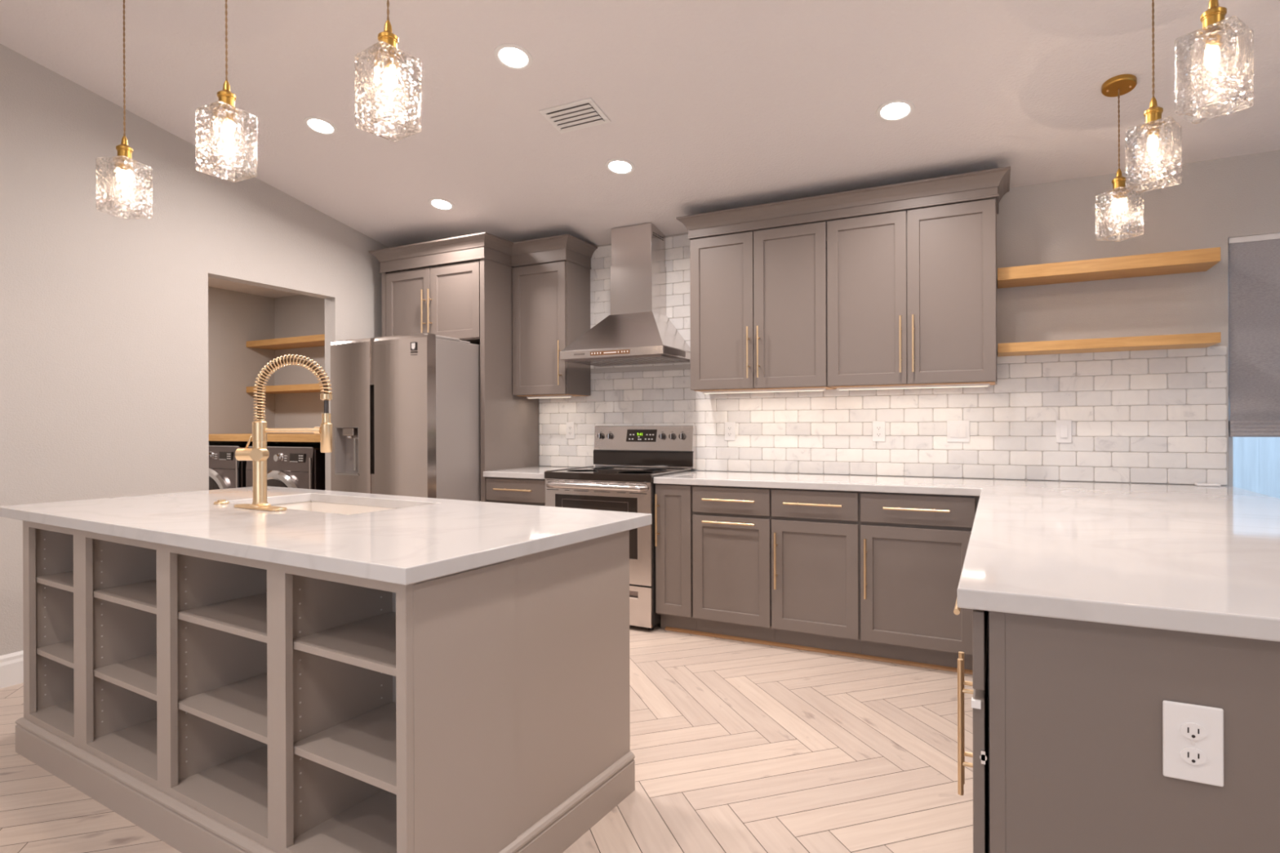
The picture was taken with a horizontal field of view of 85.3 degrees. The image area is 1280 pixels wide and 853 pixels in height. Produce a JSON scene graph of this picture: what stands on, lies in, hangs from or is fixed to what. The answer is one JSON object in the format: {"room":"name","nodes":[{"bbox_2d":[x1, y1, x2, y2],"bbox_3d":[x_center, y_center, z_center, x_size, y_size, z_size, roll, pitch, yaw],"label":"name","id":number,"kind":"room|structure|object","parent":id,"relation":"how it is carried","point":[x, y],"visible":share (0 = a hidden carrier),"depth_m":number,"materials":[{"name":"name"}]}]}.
{"room":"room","nodes":[
{"label":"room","id":0,"kind":"room"},
{"bbox_2d":[0,44,389,655],"bbox_3d":[-3.284,-0.657,2.829,0.110,3.766,6.600,0,0,27],"label":"wall","id":1,"kind":"structure","parent":0,"point":[104,315],"depth_m":3.68,"materials":[{"name":"grey paint"}]},
{"bbox_2d":[0,650,23,688],"bbox_3d":[-3.638,1.153,1.992,0.016,0.150,4.776,0,0,27],"label":"baseboard","id":2,"kind":"structure","parent":1,"relation":"attached to","point":[11,664],"depth_m":3.28,"materials":[{"name":"white paint"}]},
{"bbox_2d":[208,286,275,445],"bbox_3d":[-4.289,-0.074,5.202,0.100,2.600,3.500,0,0,27],"label":"wall","id":3,"kind":"structure","parent":0,"point":[235,318],"depth_m":6.31,"materials":[{"name":"grey paint"}]},
{"bbox_2d":[0,622,973,852],"bbox_3d":[-0.601,1.268,1.655,11.293,0.100,7.750,0,0,27],"label":"floor","id":4,"kind":"structure","parent":0,"point":[736,746],"depth_m":2.49,"materials":[{"name":"brown wood"}]},
{"bbox_2d":[208,444,317,489],"bbox_3d":[-3.329,0.678,5.995,0.770,1.048,0.895,0,0,27],"label":"washing machine","id":5,"kind":"object","parent":4,"relation":"on","point":[225,472],"visible":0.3,"depth_m":5.54,"materials":[{"name":"silver metal"}]},
{"bbox_2d":[245,444,324,490],"bbox_3d":[-2.563,0.676,5.603,0.770,1.048,0.895,0,0,27],"label":"dryer","id":6,"kind":"object","parent":4,"relation":"on","point":[303,467],"visible":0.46,"depth_m":5.17,"materials":[{"name":"silver metal"}]},
{"bbox_2d":[15,520,635,852],"bbox_3d":[-1.185,0.781,2.466,2.148,0.876,0.954,0,0,31],"label":"base cabinet","id":7,"kind":"object","parent":4,"relation":"on","point":[211,702],"visible":0.95,"depth_m":1.98,"materials":[{"name":"beige paint"}]},
{"bbox_2d":[35,640,73,668],"bbox_3d":[-2.020,0.845,2.651,0.424,0.019,0.324,0,0,31],"label":"shelf","id":8,"kind":"object","parent":7,"relation":"attached to","point":[61,651],"depth_m":2.60,"materials":[{"name":"beige paint"}]},
{"bbox_2d":[35,571,73,592],"bbox_3d":[-2.021,0.576,2.651,0.424,0.019,0.324,0,0,31],"label":"shelf","id":9,"kind":"object","parent":7,"relation":"attached to","point":[64,580],"depth_m":2.59,"materials":[{"name":"beige paint"}]},
{"bbox_2d":[93,653,156,701],"bbox_3d":[-1.570,0.840,2.381,0.524,0.019,0.324,0,0,31],"label":"shelf","id":10,"kind":"object","parent":7,"relation":"attached to","point":[136,673],"depth_m":2.35,"materials":[{"name":"beige paint"}]},
{"bbox_2d":[93,579,156,613],"bbox_3d":[-1.571,0.571,2.380,0.524,0.019,0.324,0,0,31],"label":"shelf","id":11,"kind":"object","parent":7,"relation":"attached to","point":[140,594],"depth_m":2.34,"materials":[{"name":"beige paint"}]},
{"bbox_2d":[177,592,266,643],"bbox_3d":[-1.084,0.566,2.088,0.539,0.019,0.324,0,0,31],"label":"shelf","id":12,"kind":"object","parent":7,"relation":"attached to","point":[241,614],"depth_m":2.07,"materials":[{"name":"beige paint"}]},
{"bbox_2d":[177,672,267,744],"bbox_3d":[-1.083,0.835,2.088,0.539,0.019,0.324,0,0,31],"label":"shelf","id":13,"kind":"object","parent":7,"relation":"attached to","point":[238,704],"depth_m":2.07,"materials":[{"name":"beige paint"}]},
{"bbox_2d":[0,485,651,585],"bbox_3d":[-1.221,0.323,2.533,2.312,0.038,1.055,0,0,31],"label":"countertop","id":14,"kind":"structure","parent":7,"relation":"on","point":[422,539],"depth_m":2.13,"materials":[{"name":"white stone"}]},
{"bbox_2d":[213,499,229,504],"bbox_3d":[-1.652,0.297,2.740,0.052,0.016,0.052,0,0,31],"label":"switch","id":15,"kind":"object","parent":14,"relation":"on","point":[219,501],"visible":1,"depth_m":2.73,"materials":[{"name":"gold metal"}]},
{"bbox_2d":[234,354,332,511],"bbox_3d":[-1.350,0.018,2.566,0.392,0.572,0.142,0,0,9],"label":"faucet","id":16,"kind":"object","parent":14,"relation":"on","point":[259,454],"visible":1,"depth_m":2.57,"materials":[{"name":"gold metal"}]},
{"bbox_2d":[271,501,394,515],"bbox_3d":[-1.254,0.457,2.784,0.871,0.229,0.451,0,0,31],"label":"sink","id":17,"kind":"object","parent":14,"relation":"in","point":[324,507],"visible":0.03,"depth_m":3.09,"materials":[{"name":"white ceramic"}]},
{"bbox_2d":[293,611,395,676],"bbox_3d":[-0.626,0.560,1.812,0.459,0.019,0.324,0,0,31],"label":"shelf","id":18,"kind":"object","parent":7,"relation":"attached to","point":[367,640],"depth_m":1.78,"materials":[{"name":"beige paint"}]},
{"bbox_2d":[293,702,396,794],"bbox_3d":[-0.625,0.830,1.813,0.459,0.019,0.324,0,0,31],"label":"shelf","id":19,"kind":"object","parent":7,"relation":"attached to","point":[361,744],"depth_m":1.79,"materials":[{"name":"beige paint"}]},
{"bbox_2d":[330,333,480,501],"bbox_3d":[-1.472,0.320,4.927,0.870,1.795,1.018,0,0,27],"label":"refrigerator","id":20,"kind":"object","parent":4,"relation":"on","point":[406,420],"visible":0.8,"depth_m":4.48,"materials":[{"name":"grey metal"}]},
{"bbox_2d":[368,231,538,502],"bbox_3d":[-1.349,-0.035,5.151,1.087,2.504,0.682,0,0,27],"label":"tall cabinet","id":21,"kind":"object","parent":4,"relation":"on","point":[460,287],"visible":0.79,"depth_m":4.86,"materials":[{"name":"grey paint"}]},
{"bbox_2d":[485,476,545,506],"bbox_3d":[-0.687,0.776,4.825,0.506,0.876,0.660,0,0,27],"label":"base cabinet","id":22,"kind":"object","parent":4,"relation":"on","point":[529,491],"visible":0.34,"depth_m":4.57,"materials":[{"name":"brown paint"}]},
{"bbox_2d":[483,466,576,479],"bbox_3d":[-0.683,0.318,4.833,0.508,0.038,0.642,0,0,27],"label":"countertop","id":23,"kind":"structure","parent":22,"relation":"on","point":[538,472],"depth_m":4.62,"materials":[{"name":"white stone"}]},
{"bbox_2d":[544,425,696,630],"bbox_3d":[-0.129,0.604,4.503,0.775,1.218,0.717,0,0,27],"label":"range","id":24,"kind":"object","parent":4,"relation":"on","point":[609,487],"visible":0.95,"depth_m":4.32,"materials":[{"name":"grey metal"}]},
{"bbox_2d":[544,466,691,482],"bbox_3d":[-0.135,0.304,4.505,0.762,0.048,0.597,0,0,27],"label":"cooktop","id":25,"kind":"object","parent":24,"relation":"in","point":[588,473],"depth_m":4.34,"materials":[{"name":"black glass"}]},
{"bbox_2d":[654,483,697,631],"bbox_3d":[0.324,0.773,4.307,0.233,0.876,0.660,0,0,27],"label":"base cabinet","id":26,"kind":"object","parent":4,"relation":"on","point":[673,513],"visible":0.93,"depth_m":4.06,"materials":[{"name":"brown paint"}]},
{"bbox_2d":[692,484,774,641],"bbox_3d":[0.636,0.773,4.146,0.467,0.876,0.660,0,0,27],"label":"base cabinet","id":27,"kind":"object","parent":4,"relation":"on","point":[731,526],"visible":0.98,"depth_m":3.89,"materials":[{"name":"brown paint"}]},
{"bbox_2d":[771,488,862,654],"bbox_3d":[1.052,0.771,3.933,0.467,0.876,0.660,0,0,27],"label":"base cabinet","id":28,"kind":"object","parent":4,"relation":"on","point":[815,534],"visible":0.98,"depth_m":3.68,"materials":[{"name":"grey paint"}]},
{"bbox_2d":[665,626,972,674],"bbox_3d":[0.922,1.202,3.751,1.730,0.016,0.018,0,0,27],"label":"trim","id":29,"kind":"structure","parent":4,"relation":"on","point":[670,628],"depth_m":3.72,"materials":[{"name":"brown wood"}]},
{"bbox_2d":[860,491,979,670],"bbox_3d":[1.526,0.770,3.689,0.596,0.876,0.660,0,0,27],"label":"base cabinet","id":30,"kind":"object","parent":4,"relation":"on","point":[913,547],"visible":0.88,"depth_m":3.46,"materials":[{"name":"brown paint"}]},
{"bbox_2d":[953,599,1279,852],"bbox_3d":[1.706,0.771,2.348,1.052,0.876,2.866,0,0,27],"label":"base cabinet","id":31,"kind":"object","parent":4,"relation":"on","point":[1067,755],"visible":0.51,"depth_m":1.20,"materials":[{"name":"brown paint"}]},
{"bbox_2d":[653,471,1279,641],"bbox_3d":[0.962,0.315,2.723,2.815,0.038,2.894,0,0,27],"label":"countertop","id":32,"kind":"structure","parent":31,"relation":"on","point":[1191,558],"depth_m":1.69,"materials":[{"name":"white stone"}]},
{"bbox_2d":[1194,483,1220,486],"bbox_3d":[2.765,0.284,3.383,0.090,0.010,0.055,0,0,27],"label":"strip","id":33,"kind":"object","parent":32,"relation":"on","point":[1196,484],"visible":1,"depth_m":3.37,"materials":[{"name":"white"}]},
{"bbox_2d":[1162,700,1223,786],"bbox_3d":[0.909,0.521,1.141,0.080,0.127,0.008,0,0,27],"label":"electrical outlet","id":34,"kind":"object","parent":31,"relation":"attached to","point":[1193,735],"visible":1,"depth_m":1.14,"materials":[{"name":"white plastic"}]},
{"bbox_2d":[1179,722,1206,740],"bbox_3d":[0.907,0.500,1.139,0.035,0.027,0.002,0,0,27],"label":"socket","id":35,"kind":"object","parent":34,"relation":"attached to","point":[1188,731],"depth_m":1.14,"materials":[{"name":"white plastic"}]},
{"bbox_2d":[1179,747,1207,764],"bbox_3d":[0.908,0.541,1.139,0.035,0.027,0.002,0,0,27],"label":"socket","id":36,"kind":"object","parent":34,"relation":"attached to","point":[1188,756],"depth_m":1.14,"materials":[{"name":"white plastic"}]},
{"bbox_2d":[0,0,1279,297],"bbox_3d":[-0.610,-1.936,1.464,10.070,1.408,6.860,0,0,27],"label":"ceiling","id":37,"kind":"structure","parent":0,"point":[714,105],"depth_m":3.24,"materials":[{"name":"white paint"}]},
{"bbox_2d":[95,0,139,216],"bbox_3d":[-1.911,-1.311,2.571,0.125,1.049,0.127,0,0,10],"label":"pendant light","id":38,"kind":"object","parent":37,"relation":"hanging from","point":[125,152],"visible":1,"depth_m":2.57,"materials":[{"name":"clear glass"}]},
{"bbox_2d":[195,0,243,171],"bbox_3d":[-1.289,-1.320,2.162,0.125,1.064,0.127,0,0,27],"label":"pendant light","id":39,"kind":"object","parent":37,"relation":"hanging from","point":[226,108],"visible":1,"depth_m":2.15,"materials":[{"name":"gold"}]},
{"bbox_2d":[303,116,337,135],"bbox_3d":[-1.718,-1.617,3.737,0.167,0.034,0.165,0,0,32],"label":"recessed light","id":40,"kind":"object","parent":37,"relation":"in","point":[318,125],"visible":1,"depth_m":3.73,"materials":[{"name":"white paint"}]},
{"bbox_2d":[307,119,333,133],"bbox_3d":[-1.718,-1.616,3.736,0.124,0.003,0.124,0,-10,27],"label":"diffuser","id":41,"kind":"object","parent":40,"relation":"attached to","point":[320,126],"depth_m":3.73,"materials":[{"name":"white plastic"}]},
{"bbox_2d":[370,0,405,123],"bbox_3d":[-0.671,-1.322,1.845,0.125,1.064,0.127,0,0,36],"label":"pendant light","id":42,"kind":"object","parent":37,"relation":"hanging from","point":[387,54],"visible":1,"depth_m":1.83,"materials":[{"name":"gold"}]},
{"bbox_2d":[428,197,454,210],"bbox_3d":[-1.299,-1.454,4.544,0.167,0.034,0.165,0,0,32],"label":"recessed light","id":43,"kind":"object","parent":37,"relation":"in","point":[442,204],"visible":1,"depth_m":4.54,"materials":[{"name":"white paint"}]},
{"bbox_2d":[431,200,451,208],"bbox_3d":[-1.299,-1.453,4.543,0.124,0.003,0.124,0,-10,27],"label":"diffuser","id":44,"kind":"object","parent":43,"relation":"attached to","point":[437,203],"depth_m":4.54,"materials":[{"name":"white plastic"}]},
{"bbox_2d":[493,43,532,70],"bbox_3d":[-0.559,-1.632,3.069,0.167,0.034,0.165,0,0,32],"label":"recessed light","id":45,"kind":"object","parent":37,"relation":"in","point":[512,56],"visible":1,"depth_m":3.06,"materials":[{"name":"white paint"}]},
{"bbox_2d":[499,47,527,66],"bbox_3d":[-0.559,-1.631,3.068,0.124,0.003,0.124,0,-10,27],"label":"diffuser","id":46,"kind":"object","parent":45,"relation":"attached to","point":[513,57],"depth_m":3.07,"materials":[{"name":"white plastic"}]},
{"bbox_2d":[538,97,610,133],"bbox_3d":[-0.323,-1.547,3.464,0.300,0.043,0.198,0,0,27],"label":"ceiling vent","id":47,"kind":"object","parent":37,"relation":"in","point":[585,113],"visible":1,"depth_m":3.45,"materials":[{"name":"white metal"}]},
{"bbox_2d":[604,158,635,174],"bbox_3d":[-0.112,-1.461,3.908,0.167,0.034,0.165,0,0,32],"label":"recessed light","id":48,"kind":"object","parent":37,"relation":"in","point":[615,166],"visible":1,"depth_m":3.90,"materials":[{"name":"white paint"}]},
{"bbox_2d":[608,160,631,173],"bbox_3d":[-0.112,-1.460,3.907,0.124,0.003,0.124,0,-10,27],"label":"diffuser","id":49,"kind":"object","parent":48,"relation":"attached to","point":[619,166],"depth_m":3.91,"materials":[{"name":"white plastic"}]},
{"bbox_2d":[875,98,914,121],"bbox_3d":[1.187,-1.467,3.228,0.167,0.034,0.165,0,0,32],"label":"recessed light","id":50,"kind":"object","parent":37,"relation":"in","point":[894,110],"visible":1,"depth_m":3.22,"materials":[{"name":"white paint"}]},
{"bbox_2d":[880,102,909,119],"bbox_3d":[1.186,-1.466,3.227,0.124,0.003,0.124,0,-10,27],"label":"diffuser","id":51,"kind":"object","parent":50,"relation":"attached to","point":[895,110],"depth_m":3.22,"materials":[{"name":"white plastic"}]},
{"bbox_2d":[1101,74,1140,241],"bbox_3d":[2.026,-1.132,2.936,0.126,0.663,0.127,0,0,-12],"label":"pendant light","id":52,"kind":"object","parent":37,"relation":"hanging from","point":[1120,85],"visible":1,"depth_m":2.93,"materials":[{"name":"clear"}]},
{"bbox_2d":[1125,0,1182,193],"bbox_3d":[1.696,-1.196,2.294,0.127,0.794,0.126,0,0,-39],"label":"pendant light","id":53,"kind":"object","parent":37,"relation":"hanging from","point":[1153,115],"visible":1,"depth_m":2.29,"materials":[{"name":"clear"}]},
{"bbox_2d":[1180,0,1252,115],"bbox_3d":[1.444,-1.249,1.748,0.127,0.903,0.126,0,0,-33],"label":"pendant light","id":54,"kind":"object","parent":37,"relation":"hanging from","point":[1214,27],"visible":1,"depth_m":1.74,"materials":[{"name":"clear"}]},
{"bbox_2d":[274,150,1279,484],"bbox_3d":[0.966,-0.141,4.435,9.950,2.700,0.145,0,0,27],"label":"wall","id":55,"kind":"structure","parent":0,"point":[1215,201],"depth_m":3.59,"materials":[{"name":"grey paint"}]},
{"bbox_2d":[208,433,319,442],"bbox_3d":[-2.870,0.089,5.808,1.867,0.052,0.913,0,0,27],"label":"countertop","id":56,"kind":"structure","parent":55,"relation":"attached to","point":[297,437],"depth_m":5.32,"materials":[{"name":"brown wood"}]},
{"bbox_2d":[246,383,323,393],"bbox_3d":[-2.727,-0.341,6.087,1.867,0.053,0.283,0,0,27],"label":"shelf","id":57,"kind":"object","parent":55,"relation":"attached to","point":[308,388],"visible":0.44,"depth_m":6.15,"materials":[{"name":"brown wood"}]},
{"bbox_2d":[246,333,324,350],"bbox_3d":[-2.729,-0.759,6.087,1.867,0.053,0.283,0,0,27],"label":"shelf","id":58,"kind":"object","parent":55,"relation":"attached to","point":[315,340],"visible":0.49,"depth_m":6.21,"materials":[{"name":"brown wood"}]},
{"bbox_2d":[511,234,597,396],"bbox_3d":[-0.622,-0.754,4.942,0.520,1.071,0.385,0,0,27],"label":"upper cabinet","id":59,"kind":"object","parent":55,"relation":"attached to","point":[551,275],"visible":0.96,"depth_m":4.85,"materials":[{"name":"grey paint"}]},
{"bbox_2d":[526,395,572,398],"bbox_3d":[-0.649,-0.210,4.957,0.380,0.014,0.020,0,0,27],"label":"light","id":60,"kind":"object","parent":59,"relation":"attached to","point":[566,396],"visible":1,"depth_m":4.95,"materials":[{"name":"white plastic"}]},
{"bbox_2d":[560,222,690,366],"bbox_3d":[-0.085,-0.882,4.613,0.751,0.910,0.480,0,0,27],"label":"range hood","id":61,"kind":"object","parent":55,"relation":"attached to","point":[637,330],"visible":0.95,"depth_m":4.58,"materials":[{"name":"silver metal"}]},
{"bbox_2d":[689,220,835,391],"bbox_3d":[0.747,-0.700,4.251,0.840,0.951,0.366,0,0,27],"label":"upper cabinet","id":62,"kind":"object","parent":55,"relation":"attached to","point":[758,297],"visible":0.99,"depth_m":4.11,"materials":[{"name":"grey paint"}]},
{"bbox_2d":[702,387,826,393],"bbox_3d":[0.743,-0.216,4.242,0.770,0.014,0.020,0,0,27],"label":"light","id":63,"kind":"object","parent":62,"relation":"attached to","point":[824,388],"visible":1,"depth_m":4.22,"materials":[{"name":"white plastic"}]},
{"bbox_2d":[716,390,823,393],"bbox_3d":[0.743,-0.210,4.242,0.750,0.002,0.014,0,0,27],"label":"diffuser","id":64,"kind":"object","parent":63,"relation":"attached to","point":[735,391],"depth_m":4.25,"materials":[{"name":"white plastic"}]},
{"bbox_2d":[538,233,1228,485],"bbox_3d":[1.050,-0.505,4.309,4.073,1.599,0.009,0,0,27],"label":"backsplash","id":65,"kind":"structure","parent":55,"relation":"attached to","point":[1158,416],"depth_m":3.95,"materials":[{"name":"tile"}]},
{"bbox_2d":[565,422,574,438],"bbox_3d":[-0.513,0.029,5.103,0.072,0.122,0.008,0,0,27],"label":"electrical outlet","id":66,"kind":"object","parent":65,"relation":"attached to","point":[570,426],"visible":1,"depth_m":5.10,"materials":[{"name":"white plastic"}]},
{"bbox_2d":[724,422,734,440],"bbox_3d":[0.587,0.031,4.538,0.072,0.122,0.008,0,0,27],"label":"electrical outlet","id":67,"kind":"object","parent":65,"relation":"attached to","point":[729,426],"visible":1,"depth_m":4.54,"materials":[{"name":"white plastic"}]},
{"bbox_2d":[872,421,884,441],"bbox_3d":[1.415,0.028,4.113,0.072,0.122,0.008,0,0,27],"label":"electrical outlet","id":68,"kind":"object","parent":65,"relation":"attached to","point":[878,427],"visible":1,"depth_m":4.11,"materials":[{"name":"white plastic"}]},
{"bbox_2d":[875,426,881,430],"bbox_3d":[1.413,0.009,4.111,0.035,0.027,0.002,0,0,27],"label":"socket","id":69,"kind":"object","parent":68,"relation":"attached to","point":[877,428],"depth_m":4.11,"materials":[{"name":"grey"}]},
{"bbox_2d":[875,432,881,436],"bbox_3d":[1.414,0.048,4.111,0.035,0.027,0.002,0,0,27],"label":"socket","id":70,"kind":"object","parent":68,"relation":"attached to","point":[877,434],"depth_m":4.11,"materials":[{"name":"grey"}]},
{"bbox_2d":[946,420,969,442],"bbox_3d":[1.795,0.027,3.916,0.118,0.122,0.012,0,0,27],"label":"light switch","id":71,"kind":"object","parent":65,"relation":"attached to","point":[957,431],"visible":1,"depth_m":3.92,"materials":[{"name":"white plastic"}]},
{"bbox_2d":[1055,419,1071,443],"bbox_3d":[2.248,0.026,3.683,0.072,0.122,0.012,0,0,27],"label":"light switch","id":72,"kind":"object","parent":65,"relation":"attached to","point":[1064,427],"visible":1,"depth_m":3.68,"materials":[{"name":"white plastic"}]},
{"bbox_2d":[826,196,996,388],"bbox_3d":[1.503,-0.702,3.862,0.858,0.951,0.366,0,0,27],"label":"upper cabinet","id":73,"kind":"object","parent":55,"relation":"attached to","point":[912,293],"visible":0.98,"depth_m":3.72,"materials":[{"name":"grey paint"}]},
{"bbox_2d":[675,166,1010,239],"bbox_3d":[1.122,-1.232,4.045,1.824,0.126,0.385,0,0,27],"label":"crown molding","id":74,"kind":"structure","parent":73,"relation":"attached to","point":[991,183],"depth_m":3.84,"materials":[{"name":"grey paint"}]},
{"bbox_2d":[837,383,989,390],"bbox_3d":[1.499,-0.218,3.854,0.790,0.014,0.020,0,0,27],"label":"light","id":75,"kind":"object","parent":73,"relation":"attached to","point":[972,384],"visible":1,"depth_m":3.83,"materials":[{"name":"white plastic"}]},
{"bbox_2d":[841,386,987,390],"bbox_3d":[1.499,-0.212,3.854,0.770,0.002,0.014,0,0,27],"label":"diffuser","id":76,"kind":"object","parent":75,"relation":"attached to","point":[883,387],"depth_m":3.88,"materials":[{"name":"white plastic"}]},
{"bbox_2d":[997,247,1220,288],"bbox_3d":[2.325,-0.794,3.517,0.914,0.064,0.248,0,0,27],"label":"floating shelf","id":77,"kind":"object","parent":55,"relation":"attached to","point":[1198,260],"visible":1,"depth_m":3.43,"materials":[{"name":"brown wood"}]},
{"bbox_2d":[997,332,1221,356],"bbox_3d":[2.325,-0.410,3.514,0.914,0.048,0.240,0,0,27],"label":"floating shelf","id":78,"kind":"object","parent":55,"relation":"attached to","point":[1197,340],"visible":1,"depth_m":3.42,"materials":[{"name":"brown wood"}]},
{"bbox_2d":[1227,244,1232,486],"bbox_3d":[3.538,0.140,3.151,1.403,2.125,0.050,0,0,27],"label":"window","id":79,"kind":"structure","parent":55,"relation":"in","point":[1230,438],"depth_m":3.44,"materials":[{"name":"white paint"}]},
{"bbox_2d":[1227,232,1279,436],"bbox_3d":[3.498,-0.437,3.078,1.391,0.970,0.065,0,0,27],"label":"blind","id":80,"kind":"object","parent":55,"relation":"attached to","point":[1254,261],"visible":0.99,"depth_m":3.35,"materials":[{"name":"grey fabric"}]},
{"label":"outside","id":81,"kind":"structure","parent":0,"visible":0},
{"bbox_3d":[6.101,1.321,5.178,6.500,0.060,5.860,0,0,27],"label":"ground","id":82,"kind":"structure","parent":81,"visible":0},
{"bbox_2d":[1232,436,1279,498],"bbox_3d":[5.088,0.320,4.413,4.601,1.950,0.060,0,0,27],"label":"wooden fence","id":83,"kind":"object","parent":82,"relation":"on","point":[1255,460],"visible":0.06,"depth_m":4.80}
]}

